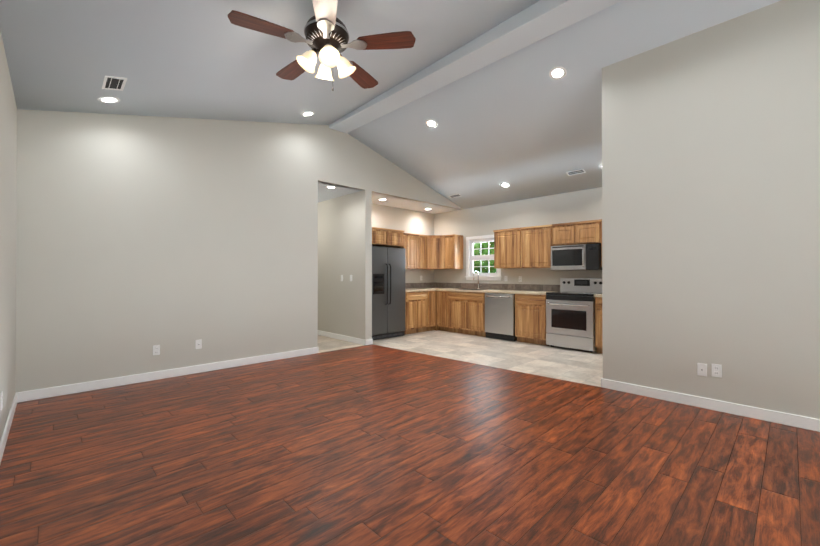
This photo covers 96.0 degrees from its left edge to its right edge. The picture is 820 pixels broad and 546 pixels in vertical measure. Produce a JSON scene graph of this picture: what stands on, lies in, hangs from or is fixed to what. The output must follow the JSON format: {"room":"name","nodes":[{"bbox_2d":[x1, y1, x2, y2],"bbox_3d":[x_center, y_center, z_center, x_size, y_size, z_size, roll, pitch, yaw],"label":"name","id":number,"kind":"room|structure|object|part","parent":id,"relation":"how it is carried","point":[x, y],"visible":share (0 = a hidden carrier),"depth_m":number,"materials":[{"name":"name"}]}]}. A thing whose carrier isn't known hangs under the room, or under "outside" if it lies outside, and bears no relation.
{"room":"living room","nodes":[
{"label":"living room","id":0,"kind":"room"},
{"bbox_2d":[0,30,16,439],"bbox_3d":[-0.896,-0.203,0.483,0.120,2.840,8.336,0,0,-44],"label":"wall","id":1,"kind":"structure","parent":0,"point":[8,160],"depth_m":2.83,"materials":[{"name":"paint"}]},
{"bbox_2d":[0,391,2,409],"bbox_3d":[-2.779,0.869,2.512,0.009,0.115,0.070,0,0,-44],"label":"wall outlet","id":2,"kind":"object","parent":1,"relation":"attached to","point":[1,402],"visible":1,"depth_m":2.49,"materials":[{"name":"white plastic"}]},
{"bbox_2d":[0,393,16,463],"bbox_3d":[-0.884,1.168,0.559,0.014,0.098,8.201,0,0,-44],"label":"baseboard","id":3,"kind":"structure","parent":1,"relation":"attached to","point":[4,437],"depth_m":2.78,"materials":[{"name":"white wood"}]},
{"bbox_2d":[15,109,461,392],"bbox_3d":[-1.313,-0.640,5.959,7.140,3.780,0.134,0,0,-44],"label":"wall","id":4,"kind":"structure","parent":0,"point":[138,238],"depth_m":4.40,"materials":[{"name":"paint"}]},
{"bbox_2d":[153,345,159,354],"bbox_3d":[-2.946,0.897,4.286,0.070,0.115,0.009,0,0,-44],"label":"wall outlet","id":5,"kind":"object","parent":4,"relation":"attached to","point":[156,349],"visible":1,"depth_m":4.29,"materials":[{"name":"white plastic"}]},
{"bbox_2d":[16,347,317,402],"bbox_3d":[-2.592,1.193,4.624,3.220,0.098,0.014,0,0,-44],"label":"baseboard","id":6,"kind":"structure","parent":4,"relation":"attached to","point":[30,395],"depth_m":4.23,"materials":[{"name":"white wood"}]},
{"bbox_2d":[195,339,201,348],"bbox_3d":[-2.630,0.887,4.590,0.070,0.115,0.013,0,0,-44],"label":"wall outlet","id":7,"kind":"object","parent":4,"relation":"attached to","point":[198,344],"visible":1,"depth_m":4.59,"materials":[{"name":"white plastic"}]},
{"bbox_2d":[0,0,539,124],"bbox_3d":[0.290,-2.070,1.727,3.540,1.052,8.455,0,0,-44],"label":"ceiling","id":8,"kind":"structure","parent":0,"point":[202,59],"depth_m":3.22,"materials":[{"name":"paint"}]},
{"bbox_2d":[97,96,120,102],"bbox_3d":[-2.983,-1.716,3.659,0.188,0.007,0.188,-19,12,-43],"label":"recessed light","id":9,"kind":"object","parent":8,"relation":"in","point":[106,99],"visible":1,"depth_m":3.65,"materials":[{"name":"white"}]},
{"bbox_2d":[102,76,126,90],"bbox_3d":[-2.684,-1.720,3.348,0.160,0.008,0.300,-19,12,-43],"label":"ceiling vent","id":10,"kind":"object","parent":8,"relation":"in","point":[110,83],"visible":0.98,"depth_m":3.35,"materials":[{"name":"white metal"}]},
{"bbox_2d":[301,111,314,115],"bbox_3d":[-1.431,-2.232,5.179,0.188,0.007,0.188,-18,11,-43],"label":"recessed light","id":11,"kind":"object","parent":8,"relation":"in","point":[310,113],"visible":0.98,"depth_m":5.17,"materials":[{"name":"white"}]},
{"bbox_2d":[228,0,415,90],"bbox_3d":[-0.651,-1.682,2.755,1.259,0.701,1.233,0,0,-44],"label":"ceiling fan","id":12,"kind":"object","parent":8,"relation":"hanging from","point":[326,34],"visible":1,"depth_m":2.65,"materials":[{"name":"brown wood"}]},
{"bbox_3d":[-1.006,-1.681,2.513,0.425,0.008,0.162,0,5,-29],"label":"blade","id":13,"kind":"part","parent":12,"relation":"part of","materials":[{"name":"brown wood"}]},
{"bbox_3d":[-0.943,-1.678,3.035,0.425,0.008,0.162,0,5,43],"label":"blade","id":14,"kind":"part","parent":12,"relation":"part of","materials":[{"name":"brown wood"}]},
{"bbox_3d":[-0.529,-1.682,2.292,0.162,0.008,0.425,5,-1,-11],"label":"blade","id":15,"kind":"part","parent":12,"relation":"part of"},
{"bbox_3d":[-0.615,-1.814,2.732,0.327,0.437,0.327,0,0,-44],"label":"motor","id":16,"kind":"part","parent":12,"relation":"part of","materials":[{"name":"brown metal"}]},
{"bbox_3d":[-0.427,-1.677,3.137,0.162,0.008,0.425,-6,-3,25],"label":"blade","id":17,"kind":"part","parent":12,"relation":"part of","materials":[{"name":"brown wood"}]},
{"bbox_3d":[-0.171,-1.680,2.677,0.425,0.008,0.162,0,-5,7],"label":"blade","id":18,"kind":"part","parent":12,"relation":"part of","materials":[{"name":"brown wood"}]},
{"bbox_2d":[329,0,621,132],"bbox_3d":[1.722,-2.478,3.033,0.330,0.280,8.335,0,0,-44],"label":"beam","id":19,"kind":"structure","parent":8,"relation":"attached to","point":[534,23],"depth_m":3.92,"materials":[{"name":"paint"}]},
{"bbox_2d":[318,191,365,344],"bbox_3d":[-1.623,-0.112,7.372,0.154,2.740,2.599,0,0,-44],"label":"wall","id":20,"kind":"structure","parent":0,"point":[339,254],"depth_m":6.96,"materials":[{"name":"paint"}]},
{"bbox_2d":[372,203,433,282],"bbox_3d":[-0.350,-0.107,8.131,2.730,2.740,0.120,0,0,-44],"label":"wall","id":21,"kind":"structure","parent":0,"point":[407,221],"depth_m":8.36,"materials":[{"name":"paint"}]},
{"bbox_2d":[372,227,387,246],"bbox_3d":[-0.828,-0.695,7.158,0.464,0.315,0.610,0,0,-44],"label":"upper cabinet","id":22,"kind":"object","parent":21,"relation":"attached to","point":[379,235],"depth_m":6.99,"materials":[{"name":"brown wood"}]},
{"bbox_3d":[-0.619,-0.674,6.949,0.434,0.230,0.020,0,0,-44],"label":"cabinet door","id":23,"kind":"part","parent":22,"relation":"part of","materials":[{"name":"brown wood"}]},
{"bbox_2d":[388,229,403,246],"bbox_3d":[-0.495,-0.694,7.480,0.463,0.315,0.610,0,0,-44],"label":"upper cabinet","id":24,"kind":"object","parent":21,"relation":"attached to","point":[395,238],"depth_m":7.28,"materials":[{"name":"brown wood"}]},
{"bbox_3d":[-0.294,-0.672,7.264,0.434,0.230,0.020,0,0,-44],"label":"cabinet door","id":25,"kind":"part","parent":24,"relation":"part of","materials":[{"name":"brown wood"}]},
{"bbox_2d":[394,231,407,268],"bbox_3d":[-0.299,-0.469,7.864,0.350,0.760,0.330,0,0,-44],"label":"upper cabinet","id":26,"kind":"object","parent":21,"relation":"attached to","point":[405,234],"depth_m":7.85,"materials":[{"name":"brown wood"}]},
{"bbox_2d":[408,233,419,268],"bbox_3d":[-0.047,-0.467,8.108,0.350,0.760,0.330,0,0,-44],"label":"upper cabinet","id":27,"kind":"object","parent":21,"relation":"attached to","point":[413,240],"depth_m":8.00,"materials":[{"name":"brown wood"}]},
{"bbox_3d":[0.057,-0.445,7.993,0.320,0.675,0.020,0,0,-44],"label":"cabinet door","id":28,"kind":"part","parent":27,"relation":"part of","materials":[{"name":"brown wood"}]},
{"bbox_2d":[420,235,427,269],"bbox_3d":[0.175,-0.466,8.324,0.270,0.760,0.330,0,0,-44],"label":"upper cabinet","id":29,"kind":"object","parent":21,"relation":"attached to","point":[423,238],"depth_m":8.24,"materials":[{"name":"brown wood"}]},
{"bbox_3d":[0.179,-0.828,8.322,0.270,0.035,0.342,0,0,-44],"label":"cabinet crown","id":30,"kind":"part","parent":29,"relation":"part of","materials":[{"name":"brown wood"}]},
{"bbox_3d":[0.283,-0.444,8.212,0.230,0.675,0.020,0,0,-44],"label":"cabinet door","id":31,"kind":"part","parent":29,"relation":"part of","materials":[{"name":"brown wood"}]},
{"bbox_2d":[0,344,819,545],"bbox_3d":[0.774,1.257,2.092,4.770,0.060,8.335,0,0,-44],"label":"floor","id":32,"kind":"structure","parent":0,"point":[371,445],"depth_m":2.37,"materials":[{"name":"brown wood"}]},
{"bbox_2d":[428,235,435,266],"bbox_3d":[0.579,-0.444,8.295,0.273,0.675,0.285,0,0,-44],"label":"upper cabinet","id":33,"kind":"object","parent":0,"relation":"attached to","point":[431,242],"depth_m":8.29,"materials":[{"name":"brown wood"}]},
{"bbox_3d":[0.580,-0.444,8.295,0.374,0.675,0.020,0,0,2],"label":"cabinet door","id":34,"kind":"part","parent":33,"relation":"part of","materials":[{"name":"brown wood"}]},
{"bbox_2d":[318,330,602,386],"bbox_3d":[1.509,1.273,4.689,4.840,0.058,11.040,0,0,-44],"label":"floor","id":35,"kind":"structure","parent":0,"point":[573,365],"depth_m":5.81,"materials":[{"name":"beige tile"}]},
{"bbox_2d":[372,245,404,339],"bbox_3d":[-0.618,0.367,7.270,0.908,1.758,0.716,0,0,-44],"label":"refrigerator","id":36,"kind":"object","parent":35,"relation":"on","point":[388,292],"visible":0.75,"depth_m":7.05,"materials":[{"name":"grey metal"}]},
{"bbox_3d":[-0.605,0.327,6.910,0.424,1.648,0.086,0,0,-44],"label":"door","id":37,"kind":"part","parent":36,"relation":"part of","materials":[{"name":"grey metal"}]},
{"bbox_3d":[-0.282,0.329,7.233,0.478,1.648,0.070,0,0,-44],"label":"door","id":38,"kind":"part","parent":36,"relation":"part of","materials":[{"name":"grey metal"}]},
{"bbox_2d":[405,291,427,334],"bbox_3d":[-0.061,0.824,7.892,0.660,0.875,0.610,0,0,-44],"label":"base cabinet","id":39,"kind":"object","parent":35,"relation":"on","point":[416,302],"depth_m":7.66,"materials":[{"name":"brown wood"}]},
{"bbox_3d":[0.029,0.860,7.568,0.296,0.540,0.020,0,0,-44],"label":"cabinet door","id":40,"kind":"part","parent":39,"relation":"part of","materials":[{"name":"brown wood"}]},
{"bbox_3d":[0.144,0.480,7.682,0.616,0.150,0.020,0,0,-44],"label":"cabinet door","id":41,"kind":"part","parent":39,"relation":"part of","materials":[{"name":"brown wood"}]},
{"bbox_2d":[405,287,435,290],"bbox_3d":[0.023,0.367,7.959,0.910,0.038,0.635,0,0,-44],"label":"countertop","id":42,"kind":"structure","parent":39,"relation":"on","point":[406,288],"depth_m":8.15,"materials":[{"name":"beige stone"}]},
{"bbox_3d":[0.259,0.861,7.791,0.296,0.540,0.020,0,0,-44],"label":"cabinet door","id":43,"kind":"part","parent":39,"relation":"part of","materials":[{"name":"brown wood"}]},
{"bbox_2d":[428,291,435,330],"bbox_3d":[0.276,0.826,8.219,0.280,0.875,0.610,0,0,-44],"label":"base cabinet","id":44,"kind":"object","parent":35,"relation":"on","point":[431,294],"depth_m":8.00,"materials":[{"name":"brown wood"}]},
{"bbox_3d":[0.474,0.770,8.000,0.216,0.725,0.020,0,0,-44],"label":"cabinet door","id":45,"kind":"part","parent":44,"relation":"part of","materials":[{"name":"brown wood"}]},
{"bbox_2d":[436,291,447,330],"bbox_3d":[0.892,0.826,8.188,0.610,0.875,0.340,0,0,-44],"label":"base cabinet","id":46,"kind":"object","parent":35,"relation":"on","point":[441,296],"depth_m":7.97,"materials":[{"name":"brown wood"}]},
{"bbox_3d":[0.689,0.769,7.974,0.020,0.725,0.272,0,0,-44],"label":"cabinet door","id":47,"kind":"part","parent":46,"relation":"part of","materials":[{"name":"brown wood"}]},
{"bbox_2d":[448,291,487,336],"bbox_3d":[1.340,0.823,7.727,0.610,0.875,0.945,0,0,-44],"label":"base cabinet","id":48,"kind":"object","parent":35,"relation":"on","point":[449,307],"depth_m":7.49,"materials":[{"name":"brown wood"}]},
{"bbox_3d":[0.967,0.860,7.687,0.020,0.540,0.438,0,0,-44],"label":"cabinet door","id":49,"kind":"part","parent":48,"relation":"part of","materials":[{"name":"brown wood"}]},
{"bbox_3d":[1.128,0.479,7.523,0.020,0.150,0.901,0,0,-44],"label":"cabinet door","id":50,"kind":"part","parent":48,"relation":"part of","materials":[{"name":"brown wood"}]},
{"bbox_3d":[1.289,0.858,7.355,0.020,0.540,0.438,0,0,-44],"label":"cabinet door","id":51,"kind":"part","parent":48,"relation":"part of","materials":[{"name":"brown wood"}]},
{"bbox_2d":[436,287,558,294],"bbox_3d":[1.445,0.365,7.603,0.635,0.038,3.125,0,0,-44],"label":"countertop","id":52,"kind":"structure","parent":48,"relation":"on","point":[437,288],"depth_m":6.80,"materials":[{"name":"beige stone"}]},
{"bbox_2d":[448,287,487,290],"bbox_3d":[1.278,0.442,7.756,0.484,0.198,0.784,0,0,-44],"label":"sink","id":53,"kind":"object","parent":52,"relation":"in","point":[449,288],"depth_m":7.93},
{"bbox_2d":[472,271,479,286],"bbox_3d":[1.438,0.149,7.878,0.209,0.395,0.106,0,0,-44],"label":"faucet","id":54,"kind":"object","parent":52,"relation":"on","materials":[{"name":"silver metal"}]},
{"bbox_2d":[485,293,516,340],"bbox_3d":[1.864,0.817,7.127,0.676,0.856,0.621,0,0,-44],"label":"dishwasher","id":55,"kind":"object","parent":35,"relation":"on","point":[499,315],"visible":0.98,"depth_m":6.90,"materials":[{"name":"silver metal"}]},
{"bbox_2d":[515,295,548,345],"bbox_3d":[2.328,0.817,6.707,0.610,0.875,0.605,0,0,-44],"label":"base cabinet","id":56,"kind":"object","parent":35,"relation":"on","point":[530,310],"depth_m":6.49,"materials":[{"name":"brown wood"}]},
{"bbox_3d":[2.116,0.853,6.502,0.020,0.540,0.561,0,0,-44],"label":"cabinet door","id":57,"kind":"part","parent":56,"relation":"part of","materials":[{"name":"brown wood"}]},
{"bbox_3d":[2.116,0.473,6.504,0.020,0.150,0.561,0,0,-44],"label":"cabinet door","id":58,"kind":"part","parent":56,"relation":"part of","materials":[{"name":"brown wood"}]},
{"bbox_2d":[546,278,601,351],"bbox_3d":[2.771,0.669,6.175,0.700,1.165,0.767,0,0,-44],"label":"range","id":59,"kind":"object","parent":35,"relation":"on","point":[570,313],"visible":0.96,"depth_m":6.01,"materials":[{"name":"silver metal"}]},
{"bbox_3d":[2.558,0.686,5.968,0.108,0.637,0.759,0,0,-44],"label":"oven door","id":60,"kind":"part","parent":59,"relation":"part of","materials":[{"name":"silver metal"}]},
{"bbox_3d":[2.582,1.113,5.989,0.041,0.195,0.759,0,0,-44],"label":"drawer","id":61,"kind":"part","parent":59,"relation":"part of","materials":[{"name":"silver metal"}]},
{"bbox_2d":[595,299,602,353],"bbox_3d":[3.287,0.811,5.718,0.610,0.875,0.600,0,0,-44],"label":"base cabinet","id":62,"kind":"object","parent":35,"relation":"on","point":[598,302],"depth_m":5.68,"materials":[{"name":"brown wood"}]},
{"bbox_2d":[594,295,601,298],"bbox_3d":[3.277,0.353,5.713,0.635,0.038,0.602,0,0,-44],"label":"countertop","id":63,"kind":"structure","parent":62,"relation":"on","point":[596,296],"depth_m":5.68,"materials":[{"name":"beige stone"}]},
{"bbox_2d":[434,187,601,291],"bbox_3d":[3.795,-0.121,5.729,0.120,2.740,9.101,0,0,-44],"label":"wall","id":64,"kind":"structure","parent":0,"point":[578,206],"depth_m":7.27,"materials":[{"name":"paint"}]},
{"bbox_2d":[428,235,443,269],"bbox_3d":[0.584,-0.465,8.524,0.596,0.760,0.610,0,0,-44],"label":"upper cabinet","id":65,"kind":"object","parent":64,"relation":"attached to","point":[439,238],"depth_m":8.28,"materials":[{"name":"brown wood"}]},
{"bbox_2d":[444,235,462,268],"bbox_3d":[0.987,-0.466,8.299,0.330,0.760,0.276,0,0,-44],"label":"upper cabinet","id":66,"kind":"object","parent":64,"relation":"attached to","point":[453,244],"depth_m":8.19,"materials":[{"name":"brown wood"}]},
{"bbox_3d":[0.876,-0.444,8.191,0.020,0.675,0.236,0,0,-44],"label":"cabinet door","id":67,"kind":"part","parent":66,"relation":"part of","materials":[{"name":"brown wood"}]},
{"bbox_3d":[0.983,-0.829,8.297,0.342,0.035,0.276,0,0,-44],"label":"cabinet crown","id":68,"kind":"part","parent":66,"relation":"part of","materials":[{"name":"brown wood"}]},
{"bbox_2d":[465,235,501,280],"bbox_3d":[1.592,-0.323,7.954,0.120,0.960,0.930,0,0,-44],"label":"kitchen window","id":69,"kind":"structure","parent":64,"relation":"in","point":[471,257],"depth_m":8.05,"materials":[{"name":"white plastic"}]},
{"bbox_2d":[385,282,602,294],"bbox_3d":[1.595,0.278,6.794,1.546,0.124,4.496,0,0,-44],"label":"backsplash","id":70,"kind":"structure","parent":64,"relation":"attached to","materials":[{"name":"tile"}]},
{"bbox_2d":[493,228,527,268],"bbox_3d":[1.995,-0.472,7.259,0.330,0.760,0.600,0,0,-44],"label":"upper cabinet","id":71,"kind":"object","parent":64,"relation":"attached to","point":[506,241],"depth_m":7.14,"materials":[{"name":"brown wood"}]},
{"bbox_3d":[1.884,-0.451,7.151,0.020,0.675,0.560,0,0,-44],"label":"cabinet door","id":72,"kind":"part","parent":71,"relation":"part of","materials":[{"name":"brown wood"}]},
{"bbox_3d":[1.991,-0.835,7.257,0.342,0.035,0.600,0,0,-44],"label":"cabinet crown","id":73,"kind":"part","parent":71,"relation":"part of","materials":[{"name":"brown wood"}]},
{"bbox_2d":[520,224,551,266],"bbox_3d":[2.413,-0.475,6.828,0.330,0.760,0.600,0,0,-44],"label":"upper cabinet","id":74,"kind":"object","parent":64,"relation":"attached to","point":[535,242],"depth_m":6.71,"materials":[{"name":"brown wood"}]},
{"bbox_3d":[2.302,-0.453,6.720,0.020,0.675,0.560,0,0,-44],"label":"cabinet door","id":75,"kind":"part","parent":74,"relation":"part of","materials":[{"name":"brown wood"}]},
{"bbox_3d":[2.409,-0.837,6.826,0.342,0.035,0.600,0,0,-44],"label":"cabinet crown","id":76,"kind":"part","parent":74,"relation":"part of","materials":[{"name":"brown wood"}]},
{"bbox_2d":[552,223,571,245],"bbox_3d":[2.761,-0.670,6.471,0.330,0.375,0.400,0,0,-44],"label":"upper cabinet","id":77,"kind":"object","parent":64,"relation":"attached to","point":[562,232],"depth_m":6.38,"materials":[{"name":"brown wood"}]},
{"bbox_3d":[2.653,-0.648,6.359,0.020,0.290,0.370,0,0,-44],"label":"cabinet door","id":78,"kind":"part","parent":77,"relation":"part of","materials":[{"name":"brown wood"}]},
{"bbox_2d":[551,243,601,269],"bbox_3d":[2.854,-0.261,6.282,0.438,0.425,0.787,0,0,-44],"label":"microwave","id":79,"kind":"object","parent":64,"relation":"attached to","point":[578,257],"visible":0.98,"depth_m":6.13,"materials":[{"name":"silver metal"}]},
{"bbox_2d":[572,219,599,244],"bbox_3d":[3.039,-0.671,6.183,0.330,0.375,0.400,0,0,-44],"label":"upper cabinet","id":80,"kind":"object","parent":64,"relation":"attached to","point":[583,232],"depth_m":6.09,"materials":[{"name":"brown wood"}]},
{"bbox_3d":[2.925,-0.649,6.079,0.020,0.290,0.370,0,0,-44],"label":"cabinet door","id":81,"kind":"part","parent":80,"relation":"part of","materials":[{"name":"brown wood"}]},
{"bbox_2d":[600,219,601,266],"bbox_3d":[3.387,-0.481,5.823,0.330,0.760,0.600,0,0,-44],"label":"upper cabinet","id":82,"kind":"object","parent":64,"relation":"attached to","point":[600,219],"depth_m":5.93,"materials":[{"name":"brown wood"}]},
{"bbox_2d":[318,0,780,213],"bbox_3d":[1.509,-1.998,4.708,4.840,1.159,11.040,0,0,-44],"label":"ceiling","id":83,"kind":"structure","parent":0,"point":[522,123],"depth_m":5.10,"materials":[{"name":"paint"}]},
{"bbox_2d":[425,119,437,127],"bbox_3d":[0.318,-2.224,5.494,0.188,0.007,0.188,-3,-19,45],"label":"recessed light","id":84,"kind":"object","parent":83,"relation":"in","point":[431,123],"visible":1,"depth_m":5.49,"materials":[{"name":"white"}]},
{"bbox_2d":[449,194,460,197],"bbox_3d":[0.946,-1.609,7.712,0.270,0.008,0.110,-1,-17,46],"label":"ceiling vent","id":85,"kind":"object","parent":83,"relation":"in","point":[455,195],"visible":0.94,"depth_m":7.71,"materials":[{"name":"white metal"}]},
{"bbox_2d":[500,183,509,187],"bbox_3d":[1.768,-1.627,6.847,0.188,0.007,0.188,-1,-17,46],"label":"recessed light","id":86,"kind":"object","parent":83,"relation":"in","point":[505,185],"visible":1,"depth_m":6.84,"materials":[{"name":"white"}]},
{"bbox_2d":[549,66,566,79],"bbox_3d":[1.676,-2.266,4.188,0.188,0.007,0.188,-3,-20,45],"label":"recessed light","id":87,"kind":"object","parent":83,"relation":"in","point":[558,72],"visible":1,"depth_m":4.18,"materials":[{"name":"white"}]},
{"bbox_2d":[566,169,585,175],"bbox_3d":[2.683,-1.627,5.965,0.270,0.008,0.110,-1,-18,46],"label":"ceiling vent","id":88,"kind":"object","parent":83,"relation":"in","point":[575,172],"visible":0.9,"depth_m":5.96,"materials":[{"name":"white metal"}]},
{"bbox_2d":[601,0,819,431],"bbox_3d":[3.684,-0.530,2.431,0.134,3.518,4.514,0,0,-44],"label":"wall","id":89,"kind":"structure","parent":0,"point":[710,195],"depth_m":3.30,"materials":[{"name":"paint"}]},
{"label":"outside","id":90,"kind":"structure","parent":0,"visible":0},
{"bbox_2d":[474,242,495,272],"bbox_3d":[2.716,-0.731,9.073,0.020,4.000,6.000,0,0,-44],"label":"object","id":91,"kind":"structure","parent":90,"point":[484,262],"depth_m":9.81,"materials":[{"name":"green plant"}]}
]}

